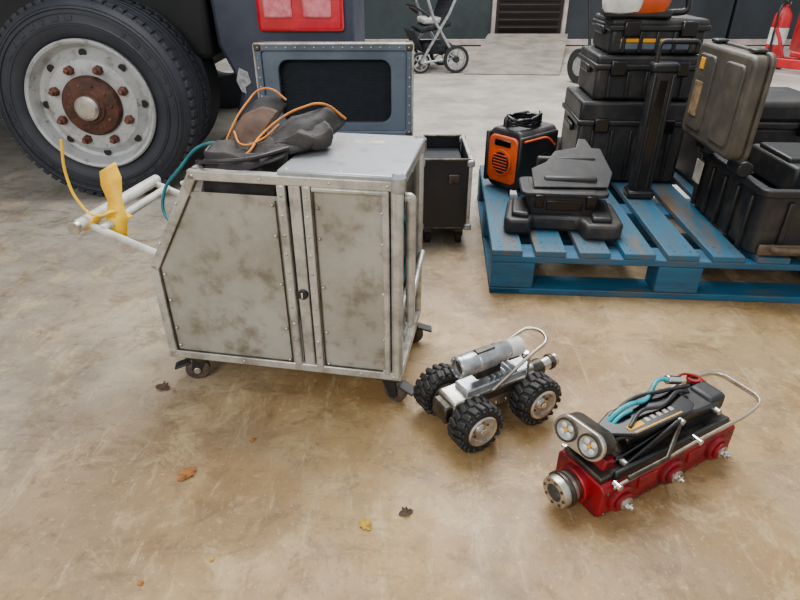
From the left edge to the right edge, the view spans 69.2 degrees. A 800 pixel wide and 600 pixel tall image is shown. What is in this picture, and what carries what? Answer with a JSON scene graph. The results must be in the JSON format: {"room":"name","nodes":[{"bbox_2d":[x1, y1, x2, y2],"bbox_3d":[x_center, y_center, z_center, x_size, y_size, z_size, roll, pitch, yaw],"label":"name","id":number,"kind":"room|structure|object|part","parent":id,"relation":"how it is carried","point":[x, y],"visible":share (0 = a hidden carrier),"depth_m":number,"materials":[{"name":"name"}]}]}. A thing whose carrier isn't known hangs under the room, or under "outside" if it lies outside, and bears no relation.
{"room":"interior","nodes":[
{"label":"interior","id":0,"kind":"room"},
{"bbox_2d":[0,45,799,599],"bbox_3d":[0.000,-0.677,3.073,24.000,0.001,24.000,0,30,0],"label":"floor","id":1,"kind":"structure","parent":0,"point":[94,505],"depth_m":1.32,"materials":[{"name":"concrete"}]},
{"bbox_2d":[137,579,143,585],"bbox_3d":[-0.460,0.501,1.029,0.012,0.003,0.012,-6,31,-10],"label":"fallen leaf","id":2,"kind":"object","parent":1,"relation":"on","point":[140,582],"visible":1,"depth_m":1.03,"materials":[{"name":"orange plant"}]},
{"bbox_2d":[156,381,169,389],"bbox_3d":[-0.615,0.224,1.502,0.034,0.010,0.036,-14,33,-23],"label":"fallen leaf","id":3,"kind":"object","parent":1,"relation":"on","point":[164,386],"visible":1,"depth_m":1.51,"materials":[{"name":"brown plant"}]},
{"bbox_2d":[0,0,364,196],"bbox_3d":[-2.132,-1.984,3.142,3.835,2.205,2.374,0,30,0],"label":"truck","id":4,"kind":"object","parent":1,"relation":"on","point":[136,85],"visible":0.9,"depth_m":2.56,"materials":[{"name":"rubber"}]},
{"bbox_3d":[-0.557,-1.560,3.083,0.684,1.180,0.900,0,30,0],"label":"corner panel","id":5,"kind":"part","parent":4,"relation":"part of","materials":[{"name":"paint"}]},
{"bbox_2d":[256,0,343,31],"bbox_3d":[-0.460,-1.471,2.589,0.400,0.500,0.055,0,30,0],"label":"lamp","id":6,"kind":"object","parent":4,"relation":"attached to","point":[271,15],"depth_m":2.66,"materials":[{"name":"red plastic"}]},
{"bbox_2d":[177,467,195,480],"bbox_3d":[-0.458,0.373,1.246,0.039,0.008,0.036,-7,31,-12],"label":"fallen leaf","id":7,"kind":"object","parent":1,"relation":"on","point":[186,473],"visible":1,"depth_m":1.25,"materials":[{"name":"orange plant"}]},
{"bbox_2d":[59,133,431,401],"bbox_3d":[-0.330,-0.110,1.469,0.818,0.620,0.369,5,30,9],"label":"utility cart","id":8,"kind":"object","parent":1,"relation":"on","point":[329,280],"visible":0.97,"depth_m":1.32,"materials":[{"name":"metal"}]},
{"bbox_3d":[-0.641,-0.141,1.348,0.176,0.080,0.017,5,30,9],"label":"handle arm","id":9,"kind":"part","parent":8,"relation":"part of"},
{"bbox_3d":[-0.576,0.027,1.431,0.022,0.263,0.022,5,30,9],"label":"post","id":10,"kind":"part","parent":8,"relation":"part of","materials":[{"name":"metal"}]},
{"bbox_3d":[-0.590,-0.285,1.598,0.176,0.080,0.017,5,30,9],"label":"handle arm","id":11,"kind":"part","parent":8,"relation":"part of"},
{"bbox_3d":[-0.507,-0.173,1.301,0.156,0.245,0.022,5,30,9],"label":"slope post","id":12,"kind":"part","parent":8,"relation":"part of","materials":[{"name":"metal"}]},
{"bbox_3d":[-0.413,-0.044,1.353,0.319,0.432,0.004,5,30,9],"label":"panel","id":13,"kind":"part","parent":8,"relation":"part of","materials":[{"name":"grey metal"}]},
{"bbox_2d":[195,87,345,205],"bbox_3d":[-0.284,-0.323,1.327,0.339,0.273,0.239,-4,30,-7],"label":"tool bag","id":14,"kind":"object","parent":8,"relation":"on","point":[249,147],"visible":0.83,"depth_m":1.27,"materials":[{"name":"black fabric"}]},
{"bbox_3d":[-0.290,0.156,1.447,0.602,0.022,0.022,5,30,9],"label":"rail","id":15,"kind":"part","parent":8,"relation":"part of","materials":[{"name":"metal"}]},
{"bbox_3d":[-0.222,-0.249,1.199,0.462,0.022,0.022,5,30,9],"label":"rail","id":16,"kind":"part","parent":8,"relation":"part of","materials":[{"name":"metal"}]},
{"bbox_3d":[-0.263,0.083,1.577,0.580,0.006,0.305,5,30,9],"label":"panel","id":17,"kind":"part","parent":8,"relation":"part of","materials":[{"name":"metal"}]},
{"bbox_3d":[-0.104,-0.222,1.182,0.160,0.010,0.012,5,30,9],"label":"rail","id":18,"kind":"part","parent":8,"relation":"part of","materials":[{"name":"metal"}]},
{"bbox_3d":[-0.236,-0.176,1.605,0.570,0.400,0.004,5,30,9],"label":"panel","id":19,"kind":"part","parent":8,"relation":"part of","materials":[{"name":"grey metal"}]},
{"bbox_3d":[-0.095,-0.328,1.306,0.266,0.012,0.323,5,30,9],"label":"lid","id":20,"kind":"part","parent":8,"relation":"part of","materials":[{"name":"metal"}]},
{"bbox_3d":[-0.103,-0.030,1.298,0.165,0.463,0.004,5,30,9],"label":"panel","id":21,"kind":"part","parent":8,"relation":"part of","materials":[{"name":"grey metal"}]},
{"bbox_3d":[-0.006,-0.024,1.285,0.026,0.497,0.026,5,30,9],"label":"post","id":22,"kind":"part","parent":8,"relation":"part of","materials":[{"name":"metal"}]},
{"bbox_3d":[0.020,-0.031,1.453,0.018,0.017,0.301,5,30,9],"label":"rail","id":23,"kind":"part","parent":8,"relation":"part of","materials":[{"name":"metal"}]},
{"bbox_3d":[0.047,-0.173,1.543,0.026,0.497,0.026,5,30,9],"label":"post","id":24,"kind":"part","parent":8,"relation":"part of","materials":[{"name":"metal"}]},
{"bbox_2d":[252,41,413,135],"bbox_3d":[-0.255,-0.593,2.222,0.622,0.684,0.534,0,30,0],"label":"flight case","id":25,"kind":"object","parent":1,"relation":"on","point":[371,84],"visible":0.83,"depth_m":2.31,"materials":[{"name":"grey metal"}]},
{"bbox_2d":[360,518,371,529],"bbox_3d":[-0.067,0.439,1.134,0.025,0.006,0.027,1,30,1],"label":"fallen leaf","id":26,"kind":"object","parent":1,"relation":"on","point":[365,524],"visible":1,"depth_m":1.14,"materials":[{"name":"yellow plant"}]},
{"bbox_2d":[398,506,412,515],"bbox_3d":[0.012,0.423,1.159,0.025,0.008,0.024,14,33,22],"label":"fallen leaf","id":27,"kind":"object","parent":1,"relation":"on","point":[405,511],"visible":1,"depth_m":1.16,"materials":[{"name":"brown plant"}]},
{"bbox_2d":[365,39,484,44],"bbox_3d":[-1.500,-3.486,7.837,5.400,0.070,0.050,0,30,0],"label":"baseboard","id":28,"kind":"structure","parent":1,"relation":"on","point":[452,41],"depth_m":7.80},
{"bbox_2d":[404,0,468,73],"bbox_3d":[0.358,-2.882,5.848,0.616,1.044,0.600,-6,31,-10],"label":"baby stroller","id":29,"kind":"object","parent":1,"relation":"on","point":[438,20],"visible":0.8,"depth_m":5.80,"materials":[{"name":"fabric"}]},
{"bbox_3d":[0.295,-2.928,6.114,0.344,0.592,0.028,-6,31,-10],"label":"frame","id":30,"kind":"part","parent":29,"relation":"part of","materials":[{"name":"silver metal"}]},
{"bbox_2d":[417,16,440,23],"bbox_3d":[0.301,-2.831,5.864,0.200,0.060,0.300,-6,31,-10],"label":"blanket","id":31,"kind":"object","parent":29,"relation":"on","point":[421,19],"depth_m":5.75,"materials":[{"name":"white fabric"}]},
{"bbox_3d":[0.310,-2.789,5.891,0.315,0.107,0.440,-6,31,-10],"label":"seat","id":32,"kind":"part","parent":29,"relation":"part of","materials":[{"name":"fabric"}]},
{"bbox_2d":[419,39,451,53],"bbox_3d":[0.350,-2.620,5.998,0.300,0.100,0.400,-6,31,-10],"label":"basket","id":33,"kind":"object","parent":29,"relation":"on","point":[439,46],"depth_m":5.84,"materials":[{"name":"fabric"}]},
{"bbox_3d":[0.384,-2.404,5.824,0.362,0.063,0.024,-6,31,-10],"label":"frame","id":34,"kind":"part","parent":29,"relation":"part of","materials":[{"name":"silver metal"}]},
{"bbox_3d":[0.443,-2.782,5.620,0.503,0.912,0.028,-6,31,-10],"label":"frame","id":35,"kind":"part","parent":29,"relation":"part of","materials":[{"name":"silver metal"}]},
{"bbox_3d":[0.403,-2.673,5.673,0.344,0.592,0.028,-6,31,-10],"label":"frame","id":36,"kind":"part","parent":29,"relation":"part of","materials":[{"name":"silver metal"}]},
{"bbox_3d":[0.467,-3.013,5.799,0.221,0.470,0.440,-6,31,-10],"label":"backrest","id":37,"kind":"part","parent":29,"relation":"part of","materials":[{"name":"fabric"}]},
{"bbox_2d":[420,134,474,241],"bbox_3d":[0.168,-0.447,2.329,0.208,0.345,0.368,0,30,0],"label":"bin","id":38,"kind":"object","parent":1,"relation":"on","point":[449,163],"visible":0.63,"depth_m":2.18,"materials":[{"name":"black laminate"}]},
{"bbox_2d":[413,327,561,452],"bbox_3d":[0.237,0.182,1.383,0.366,0.201,0.206,-16,34,-26],"label":"vehicle","id":39,"kind":"object","parent":1,"relation":"on","point":[465,393],"visible":1,"depth_m":1.33,"materials":[{"name":"rubber"}]},
{"bbox_3d":[0.191,0.111,1.311,0.050,0.006,0.018,-16,34,-26],"label":"camera plate","id":40,"kind":"part","parent":39,"relation":"part of","materials":[{"name":"metal"}]},
{"bbox_3d":[0.250,0.146,1.372,0.212,0.112,0.084,-16,34,-26],"label":"carry handle","id":41,"kind":"part","parent":39,"relation":"part of","materials":[{"name":"metal"}]},
{"bbox_2d":[530,358,544,372],"bbox_3d":[0.331,0.171,1.441,0.047,0.046,0.044,-16,34,-26],"label":"socket","id":42,"kind":"object","parent":39,"relation":"attached to","point":[536,365],"depth_m":1.43,"materials":[{"name":"metal"}]},
{"bbox_2d":[464,34,567,75],"bbox_3d":[1.425,-2.876,6.712,1.022,0.170,2.503,7,31,11],"label":"sheet","id":43,"kind":"object","parent":1,"relation":"on","point":[499,54],"visible":1,"depth_m":6.50,"materials":[{"name":"grey concrete"}]},
{"bbox_2d":[567,0,593,83],"bbox_3d":[1.852,-2.474,5.133,0.440,1.052,0.450,-13,32,-21],"label":"hand truck","id":44,"kind":"object","parent":1,"relation":"on","point":[573,65],"visible":0.23,"depth_m":5.32,"materials":[{"name":"metal"}]},
{"bbox_3d":[1.693,-2.494,5.131,0.028,1.015,0.226,-13,32,-21],"label":"rail","id":45,"kind":"part","parent":44,"relation":"part of","materials":[{"name":"black plastic"}]},
{"bbox_2d":[477,165,799,302],"bbox_3d":[0.928,-0.301,2.259,1.204,0.160,0.920,2,30,3],"label":"pallet","id":46,"kind":"object","parent":1,"relation":"on","point":[674,269],"visible":0.51,"depth_m":1.92,"materials":[{"name":"paint"}]},
{"bbox_2d":[483,110,558,190],"bbox_3d":[0.488,-0.609,2.333,0.245,0.287,0.192,-23,37,-34],"label":"portable generator","id":47,"kind":"object","parent":46,"relation":"on","point":[512,148],"visible":0.98,"depth_m":2.27,"materials":[{"name":"black plastic"}]},
{"bbox_2d":[492,152,507,172],"bbox_3d":[0.394,-0.541,2.288,0.002,0.084,0.084,-23,37,-34],"label":"speaker grille","id":48,"kind":"object","parent":47,"relation":"attached to","point":[499,159],"depth_m":2.28,"materials":[{"name":"orange plastic"}]},
{"bbox_3d":[0.406,-0.555,2.291,0.012,0.185,0.148,-23,37,-34],"label":"panel","id":49,"kind":"part","parent":47,"relation":"part of","materials":[{"name":"orange plastic"}]},
{"bbox_3d":[0.469,-0.724,2.315,0.157,0.048,0.018,-23,37,-34],"label":"carry handle","id":50,"kind":"part","parent":47,"relation":"part of","materials":[{"name":"black plastic"}]},
{"bbox_3d":[0.545,-0.608,2.252,0.192,0.047,0.008,-23,37,-34],"label":"orange trim","id":51,"kind":"part","parent":47,"relation":"part of","materials":[{"name":"plastic"}]},
{"bbox_2d":[503,139,622,240],"bbox_3d":[0.557,-0.388,1.995,0.389,0.257,0.313,3,30,5],"label":"tool case","id":52,"kind":"object","parent":46,"relation":"on","point":[566,190],"visible":1,"depth_m":1.97,"materials":[{"name":"black plastic"}]},
{"bbox_2d":[556,13,711,182],"bbox_3d":[0.942,-0.851,2.434,0.456,0.619,0.413,2,30,3],"label":"stack","id":53,"kind":"object","parent":46,"relation":"on","point":[605,110],"visible":0.78,"depth_m":2.27,"materials":[{"name":"black plastic"}]},
{"bbox_3d":[0.940,-0.825,2.434,0.428,0.079,0.348,2,30,3],"label":"lid","id":54,"kind":"part","parent":53,"relation":"part of","materials":[{"name":"black plastic"}]},
{"bbox_3d":[0.960,-0.985,2.339,0.393,0.040,0.328,2,30,3],"label":"lid","id":55,"kind":"part","parent":53,"relation":"part of","materials":[{"name":"black plastic"}]},
{"bbox_2d":[621,38,662,42],"bbox_3d":[0.964,-0.970,2.171,0.270,0.014,0.006,2,30,3],"label":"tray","id":56,"kind":"object","parent":53,"relation":"on","point":[623,40],"depth_m":2.17,"materials":[{"name":"yellow plastic"}]},
{"bbox_2d":[600,0,692,18],"bbox_3d":[0.916,-1.129,2.143,0.331,0.154,0.191,5,30,9],"label":"saw","id":57,"kind":"object","parent":53,"relation":"on","point":[653,9],"visible":1,"depth_m":2.11,"materials":[{"name":"orange plastic"}]},
{"bbox_3d":[1.025,-1.104,2.140,0.107,0.104,0.024,5,30,9],"label":"handle","id":58,"kind":"part","parent":57,"relation":"part of","materials":[{"name":"black plastic"}]},
{"bbox_3d":[0.975,-1.097,2.273,0.353,0.030,0.308,2,30,3],"label":"lid","id":59,"kind":"part","parent":53,"relation":"part of","materials":[{"name":"black plastic"}]},
{"bbox_2d":[619,43,693,49],"bbox_3d":[0.964,-0.953,2.181,0.270,0.022,0.006,2,30,3],"label":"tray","id":60,"kind":"object","parent":53,"relation":"on","point":[622,46],"depth_m":2.18,"materials":[{"name":"plastic"}]},
{"bbox_2d":[623,39,701,198],"bbox_3d":[0.968,-0.656,2.147,0.159,0.569,0.080,3,30,5],"label":"module","id":61,"kind":"object","parent":46,"relation":"on","point":[662,78],"visible":0.98,"depth_m":2.13,"materials":[{"name":"black plastic"}]},
{"bbox_3d":[0.905,-0.608,2.162,0.012,0.440,0.014,3,30,5],"label":"rail","id":62,"kind":"part","parent":61,"relation":"part of","materials":[{"name":"black plastic"}]},
{"bbox_3d":[0.969,-0.604,2.157,0.012,0.440,0.014,3,30,5],"label":"rail","id":63,"kind":"part","parent":61,"relation":"part of","materials":[{"name":"black plastic"}]},
{"bbox_2d":[675,87,799,184],"bbox_3d":[1.420,-0.664,2.381,0.445,0.350,0.378,2,30,3],"label":"equipment case","id":64,"kind":"object","parent":46,"relation":"on","point":[779,121],"visible":0.29,"depth_m":2.21,"materials":[{"name":"plastic"}]},
{"bbox_3d":[1.420,-0.784,2.318,0.420,0.080,0.340,2,30,3],"label":"lid","id":65,"kind":"part","parent":64,"relation":"part of","materials":[{"name":"black plastic"}]},
{"bbox_2d":[682,38,799,255],"bbox_3d":[1.294,-0.508,1.877,0.596,0.582,0.561,2,30,3],"label":"equipment case","id":66,"kind":"object","parent":46,"relation":"on","point":[751,192],"visible":1,"depth_m":1.82,"materials":[{"name":"black plastic"}]},
{"bbox_3d":[1.244,-0.152,1.800,0.260,0.035,0.012,2,30,3],"label":"trim","id":67,"kind":"part","parent":66,"relation":"part of","materials":[{"name":"brown rubber"}]},
{"bbox_3d":[1.359,-0.488,1.925,0.230,0.020,0.200,2,30,3],"label":"box lid","id":68,"kind":"part","parent":66,"relation":"part of","materials":[{"name":"black plastic"}]},
{"bbox_3d":[1.243,-0.151,1.782,0.202,0.021,0.036,2,30,3],"label":"handle","id":69,"kind":"part","parent":66,"relation":"part of","materials":[{"name":"brown rubber"}]},
{"bbox_2d":[543,371,760,516],"bbox_3d":[0.543,0.280,1.233,0.548,0.180,0.198,-15,33,-24],"label":"robot","id":70,"kind":"object","parent":1,"relation":"on","point":[653,437],"visible":1,"depth_m":1.17,"materials":[{"name":"metal"}]},
{"bbox_2d":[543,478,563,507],"bbox_3d":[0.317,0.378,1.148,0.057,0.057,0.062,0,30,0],"label":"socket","id":71,"kind":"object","parent":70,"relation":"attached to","point":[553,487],"depth_m":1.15,"materials":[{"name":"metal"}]},
{"bbox_2d":[543,470,579,508],"bbox_3d":[0.320,0.376,1.152,0.037,0.064,0.067,-15,33,-24],"label":"socket","id":72,"kind":"object","parent":70,"relation":"attached to","point":[561,487],"depth_m":1.14,"materials":[{"name":"metal"}]},
{"bbox_3d":[0.503,0.233,1.186,0.224,0.008,0.084,-15,33,-24],"label":"plate","id":73,"kind":"part","parent":70,"relation":"part of","materials":[{"name":"black plastic"}]},
{"bbox_3d":[0.547,0.268,1.188,0.296,0.052,0.009,-15,33,-24],"label":"lift arm","id":74,"kind":"part","parent":70,"relation":"part of","materials":[{"name":"black"}]},
{"bbox_3d":[0.561,0.300,1.188,0.337,0.021,0.010,-15,33,-24],"label":"frame","id":75,"kind":"part","parent":70,"relation":"part of","materials":[{"name":"black plastic"}]},
{"bbox_3d":[0.578,0.261,1.248,0.466,0.036,0.145,-15,33,-24],"label":"carry handle","id":76,"kind":"part","parent":70,"relation":"part of","materials":[{"name":"metal"}]},
{"bbox_2d":[566,39,791,44],"bbox_3d":[5.100,-3.486,7.837,5.800,0.070,0.050,0,30,0],"label":"baseboard","id":77,"kind":"structure","parent":1,"relation":"on","point":[569,41],"depth_m":7.81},
{"bbox_2d":[765,0,798,56],"bbox_3d":[4.016,-2.836,6.144,0.173,0.669,0.196,10,31,16],"label":"fire extinguisher","id":78,"kind":"object","parent":1,"relation":"on","point":[782,19],"visible":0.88,"depth_m":6.07,"materials":[{"name":"red paint"}]},
{"bbox_2d":[775,27,799,69],"bbox_3d":[4.036,-2.463,5.757,0.280,0.409,0.705,-23,37,-34],"label":"jack","id":79,"kind":"object","parent":1,"relation":"on","point":[792,62],"visible":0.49,"depth_m":5.86,"materials":[{"name":"red paint"}]},
{"bbox_3d":[3.864,-2.614,5.906,0.036,0.296,0.170,-23,37,-34],"label":"handle","id":80,"kind":"part","parent":79,"relation":"part of","materials":[{"name":"red paint"}]},
{"bbox_3d":[4.082,-2.388,5.736,0.070,0.105,0.420,-23,37,-34],"label":"lift arm","id":81,"kind":"part","parent":79,"relation":"part of","materials":[{"name":"red paint"}]},
{"bbox_2d":[789,14,799,51],"bbox_3d":[4.716,-3.014,6.211,0.680,0.910,0.450,8,31,13],"label":"tool chest","id":82,"kind":"object","parent":1,"relation":"on","point":[795,42],"visible":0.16,"depth_m":6.45,"materials":[{"name":"paint"}]},
{"bbox_2d":[503,197,622,240],"bbox_3d":[0.555,-0.291,2.012,0.402,0.072,0.277,0,30,0],"label":"tray","id":83,"kind":"object","parent":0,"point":[601,221],"depth_m":1.96,"materials":[{"name":"black plastic"}]},
{"bbox_3d":[0.000,-5.025,7.203,18.000,3.400,0.200,0,30,0],"label":"wall","id":84,"kind":"structure","parent":0,"visible":0},
{"bbox_2d":[364,0,492,38],"bbox_3d":[0.285,-4.776,7.173,1.870,2.900,0.080,0,30,0],"label":"panel","id":85,"kind":"object","parent":84,"relation":"attached to","point":[383,19],"visible":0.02,"depth_m":7.73,"materials":[{"name":"paint"}]},
{"bbox_2d":[490,0,496,33],"bbox_3d":[1.240,-4.362,7.354,0.050,2.100,0.100,0,30,0],"label":"frame","id":86,"kind":"object","parent":84,"relation":"attached to","point":[494,2],"visible":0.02,"depth_m":7.66,"materials":[{"name":"grey metal"}]},
{"bbox_2d":[495,0,563,33],"bbox_3d":[1.710,-4.367,7.363,0.880,2.100,0.100,0,30,0],"label":"shutter","id":87,"kind":"object","parent":84,"relation":"attached to","point":[499,2],"depth_m":7.69,"materials":[{"name":"brown metal"}]},
{"bbox_3d":[1.710,-3.627,7.761,0.800,0.064,0.049,0,30,0],"label":"slat","id":88,"kind":"part","parent":87,"relation":"part of","materials":[{"name":"brown metal"}]},
{"bbox_3d":[1.710,-3.705,7.716,0.800,0.064,0.049,0,30,0],"label":"slat","id":89,"kind":"part","parent":87,"relation":"part of","materials":[{"name":"brown metal"}]},
{"bbox_3d":[1.710,-3.783,7.671,0.800,0.064,0.049,0,30,0],"label":"slat","id":90,"kind":"part","parent":87,"relation":"part of","materials":[{"name":"brown metal"}]},
{"bbox_3d":[1.710,-3.861,7.627,0.800,0.064,0.049,0,30,0],"label":"slat","id":91,"kind":"part","parent":87,"relation":"part of","materials":[{"name":"brown metal"}]},
{"bbox_3d":[1.710,-3.938,7.582,0.800,0.064,0.049,0,30,0],"label":"slat","id":92,"kind":"part","parent":87,"relation":"part of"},
{"bbox_2d":[560,0,568,33],"bbox_3d":[2.180,-4.362,7.354,0.050,2.100,0.100,0,30,0],"label":"frame","id":93,"kind":"object","parent":84,"relation":"attached to","point":[566,2],"visible":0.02,"depth_m":7.66,"materials":[{"name":"grey metal"}]},
{"bbox_2d":[565,0,602,38],"bbox_3d":[2.700,-4.776,7.173,1.000,2.900,0.080,0,30,0],"label":"panel","id":94,"kind":"object","parent":84,"relation":"attached to","point":[577,15],"visible":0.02,"depth_m":7.71,"materials":[{"name":"metal"}]},
{"bbox_2d":[667,0,734,38],"bbox_3d":[3.820,-4.776,7.173,1.160,2.900,0.080,0,30,0],"label":"panel","id":95,"kind":"object","parent":84,"relation":"attached to","point":[718,12],"visible":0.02,"depth_m":7.68,"materials":[{"name":"metal"}]},
{"bbox_2d":[726,0,799,38],"bbox_3d":[5.220,-4.776,7.173,1.560,2.900,0.080,0,30,0],"label":"panel","id":96,"kind":"object","parent":84,"relation":"attached to","point":[750,19],"visible":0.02,"depth_m":7.72,"materials":[{"name":"metal"}]}
]}

